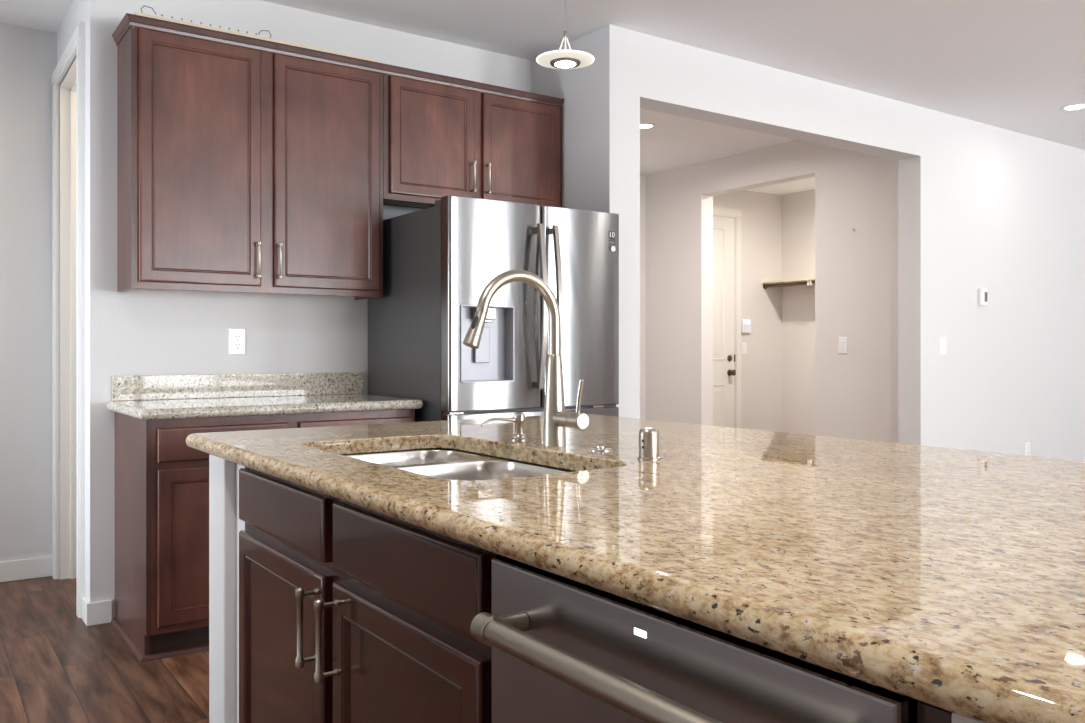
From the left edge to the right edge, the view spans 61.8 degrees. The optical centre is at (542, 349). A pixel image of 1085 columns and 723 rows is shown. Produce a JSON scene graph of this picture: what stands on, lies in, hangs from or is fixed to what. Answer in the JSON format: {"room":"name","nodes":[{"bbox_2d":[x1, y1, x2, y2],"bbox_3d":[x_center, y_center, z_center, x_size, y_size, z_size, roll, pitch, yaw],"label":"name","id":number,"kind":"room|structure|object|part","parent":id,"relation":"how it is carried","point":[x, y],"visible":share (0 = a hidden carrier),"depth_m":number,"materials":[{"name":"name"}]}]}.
{"room":"kitchen","nodes":[
{"label":"kitchen","id":0,"kind":"room"},
{"bbox_2d":[0,23,56,561],"bbox_3d":[-2.596,-0.231,4.579,3.600,2.743,0.140,0,0,-35],"label":"wall","id":1,"kind":"structure","parent":0,"point":[28,56],"depth_m":4.51,"materials":[{"name":"white paint"}]},
{"bbox_2d":[0,556,51,581],"bbox_3d":[-3.243,1.091,4.032,1.892,0.100,0.015,0,0,-35],"label":"baseboard","id":2,"kind":"structure","parent":1,"relation":"attached to","point":[21,569],"depth_m":4.50,"materials":[{"name":"white paint"}]},
{"bbox_2d":[57,0,84,84],"bbox_3d":[-2.152,-0.231,4.262,0.125,2.743,0.888,0,0,-35],"label":"wall","id":3,"kind":"structure","parent":0,"point":[75,13],"depth_m":4.23,"materials":[{"name":"white paint"}]},
{"bbox_2d":[60,58,75,579],"bbox_3d":[-2.142,-0.089,4.248,0.125,2.460,0.727,0,0,-35],"label":"trim","id":4,"kind":"structure","parent":3,"relation":"attached to","point":[68,85],"depth_m":4.51,"materials":[{"name":"white paint"}]},
{"bbox_2d":[52,21,84,617],"bbox_3d":[-2.206,-0.127,4.208,0.025,2.535,0.875,0,0,-35],"label":"trim","id":5,"kind":"structure","parent":3,"relation":"attached to","point":[75,47],"depth_m":3.89,"materials":[{"name":"white paint"}]},
{"bbox_2d":[0,576,208,722],"bbox_3d":[2.751,1.201,2.958,10.780,0.120,11.190,0,0,-35],"label":"floor","id":6,"kind":"structure","parent":0,"point":[55,667],"depth_m":3.20,"materials":[{"name":"brown wood"}]},
{"bbox_2d":[111,409,414,662],"bbox_3d":[-1.177,0.699,3.855,1.106,0.884,0.634,0,0,-35],"label":"base cabinet","id":7,"kind":"object","parent":6,"relation":"on","point":[162,482],"visible":0.42,"depth_m":3.39,"materials":[{"name":"brown wood"}]},
{"bbox_3d":[-1.181,1.132,3.860,1.106,0.018,0.589,0,0,-35],"label":"shoe moulding","id":8,"kind":"part","parent":7,"relation":"part of","materials":[{"name":"brown wood"}]},
{"bbox_3d":[-1.210,0.729,3.456,0.485,0.577,0.020,0,0,-35],"label":"door","id":9,"kind":"part","parent":7,"relation":"part of","materials":[{"name":"brown wood"}]},
{"bbox_3d":[-1.210,0.352,3.456,0.485,0.126,0.020,0,0,-35],"label":"drawer","id":10,"kind":"part","parent":7,"relation":"part of","materials":[{"name":"brown wood"}]},
{"bbox_2d":[107,372,422,419],"bbox_3d":[-1.166,0.183,3.847,1.143,0.145,0.661,0,0,-35],"label":"countertop","id":11,"kind":"structure","parent":7,"relation":"on","point":[148,392],"depth_m":3.88,"materials":[{"name":"beige stone"}]},
{"bbox_3d":[-0.766,0.352,3.767,0.503,0.126,0.020,0,0,-35],"label":"drawer","id":12,"kind":"part","parent":7,"relation":"part of","materials":[{"name":"brown wood"}]},
{"bbox_2d":[239,467,500,722],"bbox_3d":[-0.150,0.704,1.809,0.671,0.874,1.096,0,0,-35],"label":"base cabinet","id":13,"kind":"object","parent":6,"relation":"on","point":[349,613],"visible":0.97,"depth_m":1.56,"materials":[{"name":"brown wood"}]},
{"bbox_3d":[-0.543,0.332,1.874,0.020,0.118,0.516,0,0,-35],"label":"false drawer","id":14,"kind":"part","parent":13,"relation":"part of","materials":[{"name":"brown wood"}]},
{"bbox_3d":[-0.543,0.716,1.874,0.020,0.600,0.516,0,0,-35],"label":"door","id":15,"kind":"part","parent":13,"relation":"part of","materials":[{"name":"brown wood"}]},
{"bbox_3d":[-0.433,0.509,1.664,0.042,0.146,0.017,0,0,-35],"label":"handle","id":16,"kind":"part","parent":13,"relation":"part of","materials":[{"name":"silver metal"}]},
{"bbox_3d":[-0.380,0.509,1.588,0.042,0.146,0.017,0,0,-35],"label":"handle","id":17,"kind":"part","parent":13,"relation":"part of","materials":[{"name":"silver metal"}]},
{"bbox_3d":[-0.223,0.332,1.417,0.020,0.118,0.510,0,0,-35],"label":"false drawer","id":18,"kind":"part","parent":13,"relation":"part of","materials":[{"name":"brown wood"}]},
{"bbox_3d":[-0.223,0.716,1.417,0.020,0.600,0.510,0,0,-35],"label":"door","id":19,"kind":"part","parent":13,"relation":"part of","materials":[{"name":"brown wood"}]},
{"bbox_2d":[368,195,618,421],"bbox_3d":[-0.222,0.235,4.320,0.920,1.751,0.907,0,0,-35],"label":"refrigerator","id":20,"kind":"object","parent":6,"relation":"on","point":[439,260],"visible":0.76,"depth_m":3.98,"materials":[{"name":"grey metal"}]},
{"bbox_3d":[-0.259,-0.019,3.893,0.072,0.154,0.008,0,0,-35],"label":"dispenser lever","id":21,"kind":"part","parent":20,"relation":"part of","materials":[{"name":"grey"}]},
{"bbox_3d":[-0.211,-0.191,3.912,0.470,0.899,0.076,0,0,-35],"label":"door","id":22,"kind":"part","parent":20,"relation":"part of","materials":[{"name":"silver metal"}]},
{"bbox_3d":[-0.027,0.466,4.041,0.920,0.390,0.076,0,0,-35],"label":"freezer drawer","id":23,"kind":"part","parent":20,"relation":"part of","materials":[{"name":"silver metal"}]},
{"bbox_3d":[-0.007,-0.188,3.965,0.027,0.722,0.079,0,0,-35],"label":"handle","id":24,"kind":"part","parent":20,"relation":"part of","materials":[{"name":"silver metal"}]},
{"bbox_3d":[0.058,-0.188,4.011,0.027,0.722,0.079,0,0,-35],"label":"handle","id":25,"kind":"part","parent":20,"relation":"part of","materials":[{"name":"silver metal"}]},
{"bbox_3d":[0.168,-0.191,4.178,0.444,0.899,0.076,0,0,-35],"label":"door","id":26,"kind":"part","parent":20,"relation":"part of","materials":[{"name":"silver metal"}]},
{"bbox_2d":[209,455,980,722],"bbox_3d":[0.183,0.704,1.737,1.028,0.875,2.155,0,0,-35],"label":"kitchen island","id":27,"kind":"object","parent":6,"relation":"on","point":[225,525],"depth_m":2.22,"materials":[{"name":"white paint"}]},
{"bbox_2d":[186,414,1084,722],"bbox_3d":[0.302,0.246,1.829,1.372,0.038,2.490,0,0,-35],"label":"island countertop","id":28,"kind":"structure","parent":27,"relation":"on","point":[952,580],"depth_m":1.16,"materials":[{"name":"stone"}]},
{"bbox_2d":[344,449,573,479],"bbox_3d":[-0.205,0.379,1.994,0.448,0.224,0.831,0,0,-35],"label":"sink","id":29,"kind":"object","parent":28,"relation":"in","point":[450,464],"visible":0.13,"depth_m":2.16,"materials":[{"name":"silver metal"}]},
{"bbox_3d":[-0.359,0.368,2.213,0.400,0.204,0.248,0,0,-35],"label":"bowl","id":30,"kind":"part","parent":29,"relation":"part of","materials":[{"name":"silver metal"}]},
{"bbox_3d":[-0.124,0.379,1.876,0.400,0.224,0.500,0,0,-35],"label":"bowl","id":31,"kind":"part","parent":29,"relation":"part of","materials":[{"name":"silver metal"}]},
{"bbox_2d":[481,412,526,440],"bbox_3d":[-0.096,0.193,2.249,0.132,0.068,0.041,0,0,-35],"label":"soap dispenser","id":32,"kind":"object","parent":28,"relation":"on","point":[518,418],"visible":1,"depth_m":2.26,"materials":[{"name":"silver metal"}]},
{"bbox_3d":[-0.108,0.178,2.240,0.102,0.022,0.010,0,0,-35],"label":"spout","id":33,"kind":"part","parent":32,"relation":"part of","materials":[{"name":"silver metal"}]},
{"bbox_2d":[463,270,588,445],"bbox_3d":[-0.037,0.021,2.062,0.277,0.412,0.140,0,0,-35],"label":"kitchen faucet","id":34,"kind":"object","parent":28,"relation":"on","point":[556,420],"visible":1,"depth_m":2.13,"materials":[{"name":"silver metal"}]},
{"bbox_3d":[-0.054,-0.086,2.101,0.229,0.198,0.027,0,0,-35],"label":"spout","id":35,"kind":"part","parent":34,"relation":"part of","materials":[{"name":"silver metal"}]},
{"bbox_3d":[0.085,0.111,2.079,0.010,0.084,0.026,0,0,-35],"label":"lever","id":36,"kind":"part","parent":34,"relation":"part of","materials":[{"name":"silver metal"}]},
{"bbox_2d":[590,446,611,450],"bbox_3d":[0.132,0.222,2.045,0.050,0.010,0.050,0,0,-35],"label":"cover","id":37,"kind":"object","parent":28,"relation":"on","point":[598,448],"visible":1,"depth_m":2.03,"materials":[{"name":"silver metal"}]},
{"bbox_2d":[638,428,659,459],"bbox_3d":[0.221,0.195,1.878,0.047,0.064,0.047,0,0,-35],"label":"air gap","id":38,"kind":"object","parent":28,"relation":"on","point":[648,437],"visible":1,"depth_m":1.86,"materials":[{"name":"silver metal"}]},
{"bbox_3d":[0.528,0.707,0.850,0.560,0.868,0.028,0,0,-35],"label":"filler panel","id":39,"kind":"part","parent":27,"relation":"part of","materials":[{"name":"brown wood"}]},
{"bbox_2d":[470,556,919,722],"bbox_3d":[0.318,0.704,1.087,0.671,0.865,0.592,0,0,-35],"label":"dishwasher","id":40,"kind":"object","parent":6,"relation":"on","point":[564,650],"visible":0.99,"depth_m":0.92,"materials":[{"name":"black"}]},
{"bbox_3d":[0.058,0.333,0.905,0.028,0.028,0.412,0,0,-35],"label":"handle","id":41,"kind":"part","parent":40,"relation":"part of","materials":[{"name":"silver metal"}]},
{"bbox_2d":[85,0,531,618],"bbox_3d":[-1.005,-0.231,4.444,2.214,2.743,0.130,0,0,-35],"label":"wall","id":42,"kind":"structure","parent":0,"point":[134,332],"depth_m":3.97,"materials":[{"name":"white paint"}]},
{"bbox_2d":[82,597,111,625],"bbox_3d":[-1.876,1.095,3.817,0.096,0.092,0.131,0,0,-35],"label":"baseboard","id":43,"kind":"structure","parent":42,"relation":"attached to","point":[94,613],"depth_m":3.77,"materials":[{"name":"white paint"}]},
{"bbox_2d":[229,328,244,354],"bbox_3d":[-1.379,-0.036,4.097,0.074,0.120,0.008,0,0,-35],"label":"wall outlet","id":44,"kind":"object","parent":42,"relation":"attached to","point":[236,335],"visible":1,"depth_m":4.09,"materials":[{"name":"white plastic"}]},
{"bbox_2d":[233,334,241,348],"bbox_3d":[-1.378,-0.036,4.095,0.036,0.068,0.002,0,0,-35],"label":"socket","id":45,"kind":"object","parent":44,"relation":"attached to","point":[237,338],"depth_m":4.09,"materials":[{"name":"white plastic"}]},
{"bbox_2d":[112,372,362,400],"bbox_3d":[-1.341,0.163,4.116,1.121,0.104,0.021,0,0,-35],"label":"backsplash","id":46,"kind":"structure","parent":42,"relation":"attached to","point":[140,387],"depth_m":4.07,"materials":[{"name":"stone"}]},
{"bbox_2d":[117,26,382,299],"bbox_3d":[-1.246,-0.760,3.983,1.082,1.036,0.346,0,0,-35],"label":"upper cabinet","id":47,"kind":"object","parent":42,"relation":"attached to","point":[240,169],"visible":1,"depth_m":3.82,"materials":[{"name":"brown wood"}]},
{"bbox_3d":[-1.398,-0.771,3.724,0.484,1.004,0.020,0,0,-35],"label":"door","id":48,"kind":"part","parent":47,"relation":"part of","materials":[{"name":"brown wood"}]},
{"bbox_2d":[134,12,379,62],"bbox_3d":[-1.198,-1.311,3.923,1.053,0.066,0.040,0,0,-35],"label":"wood lath","id":49,"kind":"object","parent":47,"relation":"on","point":[135,13],"visible":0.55,"depth_m":3.87,"materials":[{"name":"beige wood"}]},
{"bbox_2d":[140,5,271,37],"bbox_3d":[-1.395,-1.364,3.788,0.532,0.038,0.030,0,0,-35],"label":"decorative scroll","id":50,"kind":"object","parent":49,"relation":"on","point":[144,5],"visible":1,"depth_m":3.77,"materials":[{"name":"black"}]},
{"bbox_3d":[-1.395,-1.347,3.788,0.460,0.005,0.029,0,0,-35],"label":"rail","id":51,"kind":"part","parent":50,"relation":"part of","materials":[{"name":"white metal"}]},
{"bbox_3d":[-1.197,-0.379,3.830,0.017,0.155,0.039,0,0,-35],"label":"handle","id":52,"kind":"part","parent":47,"relation":"part of","materials":[{"name":"silver metal"}]},
{"bbox_3d":[-1.123,-0.379,3.882,0.017,0.155,0.039,0,0,-35],"label":"handle","id":53,"kind":"part","parent":47,"relation":"part of","materials":[{"name":"silver metal"}]},
{"bbox_3d":[-0.952,-0.771,4.037,0.492,1.004,0.020,0,0,-35],"label":"door","id":54,"kind":"part","parent":47,"relation":"part of","materials":[{"name":"brown wood"}]},
{"bbox_2d":[112,13,563,106],"bbox_3d":[-0.845,-1.298,4.286,2.130,0.038,0.309,0,0,-35],"label":"crown molding","id":55,"kind":"structure","parent":47,"relation":"attached to","point":[129,20],"depth_m":4.00,"materials":[{"name":"brown wood"}]},
{"bbox_2d":[383,74,561,208],"bbox_3d":[-0.382,-0.989,4.588,1.024,0.579,0.346,0,0,-35],"label":"upper cabinet","id":56,"kind":"object","parent":42,"relation":"attached to","point":[439,140],"visible":0.9,"depth_m":4.43,"materials":[{"name":"brown wood"}]},
{"bbox_3d":[-0.401,-0.732,4.616,0.988,0.015,0.257,0,0,-35],"label":"panel","id":57,"kind":"part","parent":56,"relation":"part of","materials":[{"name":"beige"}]},
{"bbox_3d":[-0.523,-1.000,4.337,0.451,0.547,0.020,0,0,-35],"label":"door","id":58,"kind":"part","parent":56,"relation":"part of","materials":[{"name":"brown wood"}]},
{"bbox_3d":[-0.335,-0.844,4.433,0.017,0.155,0.039,0,0,-35],"label":"handle","id":59,"kind":"part","parent":56,"relation":"part of","materials":[{"name":"silver metal"}]},
{"bbox_3d":[-0.266,-0.844,4.482,0.017,0.155,0.039,0,0,-35],"label":"handle","id":60,"kind":"part","parent":56,"relation":"part of","materials":[{"name":"silver metal"}]},
{"bbox_3d":[-0.103,-1.000,4.631,0.472,0.547,0.020,0,0,-35],"label":"door","id":61,"kind":"part","parent":56,"relation":"part of","materials":[{"name":"brown wood"}]},
{"bbox_2d":[0,0,1084,194],"bbox_3d":[2.751,-1.662,2.958,10.780,0.120,11.190,0,0,-35],"label":"ceiling","id":62,"kind":"structure","parent":0,"point":[1012,65],"depth_m":4.70,"materials":[{"name":"white paint"}]},
{"bbox_2d":[536,0,594,68],"bbox_3d":[0.070,-1.238,2.802,0.180,0.728,0.180,0,0,-35],"label":"pendant light","id":63,"kind":"object","parent":62,"relation":"hanging from","point":[557,59],"visible":1,"depth_m":2.78,"materials":[{"name":"white"}]},
{"bbox_3d":[0.070,-0.882,2.802,0.067,0.017,0.067,0,0,-35],"label":"bulb","id":64,"kind":"part","parent":63,"relation":"part of","materials":[{"name":"white glass"}]},
{"bbox_2d":[640,123,655,128],"bbox_3d":[0.728,-1.599,6.501,0.176,0.006,0.176,0,0,-35],"label":"recessed light","id":65,"kind":"object","parent":62,"relation":"in","point":[642,125],"visible":0.69,"depth_m":6.49,"materials":[{"name":"white paint"}]},
{"bbox_2d":[1060,104,1084,110],"bbox_3d":[3.519,-1.599,5.992,0.176,0.006,0.176,0,0,-35],"label":"recessed light","id":66,"kind":"object","parent":62,"relation":"in","point":[1073,107],"visible":1,"depth_m":5.99,"materials":[{"name":"white paint"}]},
{"bbox_2d":[532,24,639,418],"bbox_3d":[-0.400,-0.231,5.683,0.198,2.743,2.830,0,0,-35],"label":"wall","id":67,"kind":"structure","parent":0,"point":[601,107],"depth_m":4.55,"materials":[{"name":"white paint"}]},
{"bbox_2d":[640,175,781,431],"bbox_3d":[0.615,-0.231,8.207,4.757,2.743,0.140,0,0,-35],"label":"wall","id":68,"kind":"structure","parent":0,"point":[761,219],"depth_m":9.23,"materials":[{"name":"white paint"}]},
{"bbox_2d":[713,215,735,427],"bbox_3d":[1.579,-0.087,8.750,0.851,2.440,0.075,0,0,-35],"label":"door","id":69,"kind":"structure","parent":68,"relation":"in","point":[724,357],"depth_m":8.93,"materials":[{"name":"white paint"}]},
{"bbox_3d":[1.555,0.641,8.764,0.600,0.600,0.006,0,0,-35],"label":"panel","id":70,"kind":"part","parent":69,"relation":"part of","materials":[{"name":"white paint"}]},
{"bbox_3d":[1.555,-0.545,8.764,0.600,1.300,0.006,0,0,-35],"label":"panel","id":71,"kind":"part","parent":69,"relation":"part of","materials":[{"name":"white paint"}]},
{"bbox_3d":[1.871,0.231,8.948,0.064,0.064,0.066,0,0,-35],"label":"knob","id":72,"kind":"part","parent":69,"relation":"part of","materials":[{"name":"brown metal"}]},
{"bbox_2d":[713,206,741,427],"bbox_3d":[1.565,-0.127,8.771,1.025,2.535,0.025,0,0,-35],"label":"trim","id":73,"kind":"structure","parent":68,"relation":"attached to","point":[717,211],"depth_m":9.02,"materials":[{"name":"white paint"}]},
{"bbox_2d":[742,343,746,353],"bbox_3d":[2.029,-0.009,9.106,0.072,0.118,0.009,0,0,-35],"label":"light switch","id":74,"kind":"object","parent":68,"relation":"attached to","point":[744,345],"visible":1,"depth_m":9.10,"materials":[{"name":"white plastic"}]},
{"bbox_2d":[741,319,750,332],"bbox_3d":[2.045,-0.235,9.104,0.130,0.143,0.029,0,0,-35],"label":"alarm keypad","id":75,"kind":"object","parent":68,"relation":"attached to","point":[745,323],"visible":1,"depth_m":9.08,"materials":[{"name":"white plastic"}]},
{"bbox_2d":[645,140,897,442],"bbox_3d":[1.771,-0.231,7.304,0.140,2.743,2.666,0,0,-35],"label":"wall","id":76,"kind":"structure","parent":0,"point":[856,271],"depth_m":6.75,"materials":[{"name":"white paint"}]},
{"bbox_2d":[838,337,846,353],"bbox_3d":[2.180,-0.029,6.588,0.009,0.124,0.076,0,0,-35],"label":"light switch","id":77,"kind":"object","parent":76,"relation":"attached to","point":[842,341],"visible":1,"depth_m":6.58,"materials":[{"name":"white plastic"}]},
{"bbox_2d":[782,190,814,434],"bbox_3d":[3.311,-0.231,8.382,0.140,2.743,2.666,0,0,-35],"label":"wall","id":78,"kind":"structure","parent":0,"point":[798,209],"depth_m":9.26,"materials":[{"name":"white paint"}]},
{"bbox_2d":[762,278,814,288],"bbox_3d":[3.123,-0.655,8.266,0.299,0.074,2.639,0,0,-35],"label":"shelf","id":79,"kind":"object","parent":78,"relation":"attached to","point":[804,281],"visible":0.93,"depth_m":9.01,"materials":[{"name":"beige wood"}]},
{"bbox_3d":[3.034,-0.646,8.202,0.032,0.032,2.636,0,0,-35],"label":"hanging rod","id":80,"kind":"part","parent":79,"relation":"part of","materials":[{"name":"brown metal"}]},
{"bbox_2d":[640,33,1084,460],"bbox_3d":[2.972,-0.231,6.417,6.169,2.743,0.164,0,0,-35],"label":"wall","id":81,"kind":"structure","parent":0,"point":[1001,211],"depth_m":6.25,"materials":[{"name":"white paint"}]},
{"bbox_2d":[940,337,945,354],"bbox_3d":[2.710,-0.024,6.128,0.074,0.120,0.009,0,0,-35],"label":"light switch","id":82,"kind":"object","parent":81,"relation":"attached to","point":[942,339],"visible":1,"depth_m":6.12,"materials":[{"name":"white plastic"}]},
{"bbox_2d":[978,288,987,305],"bbox_3d":[3.105,-0.370,6.390,0.087,0.118,0.031,0,0,-35],"label":"thermostat","id":83,"kind":"object","parent":81,"relation":"attached to","point":[982,293],"visible":1,"depth_m":6.37,"materials":[{"name":"white plastic"}]},
{"bbox_2d":[1025,442,1029,455],"bbox_3d":[3.620,0.756,6.765,0.074,0.120,0.008,0,0,-35],"label":"wall outlet","id":84,"kind":"object","parent":81,"relation":"attached to","point":[1027,445],"visible":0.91,"depth_m":6.76,"materials":[{"name":"white plastic"}]}
]}

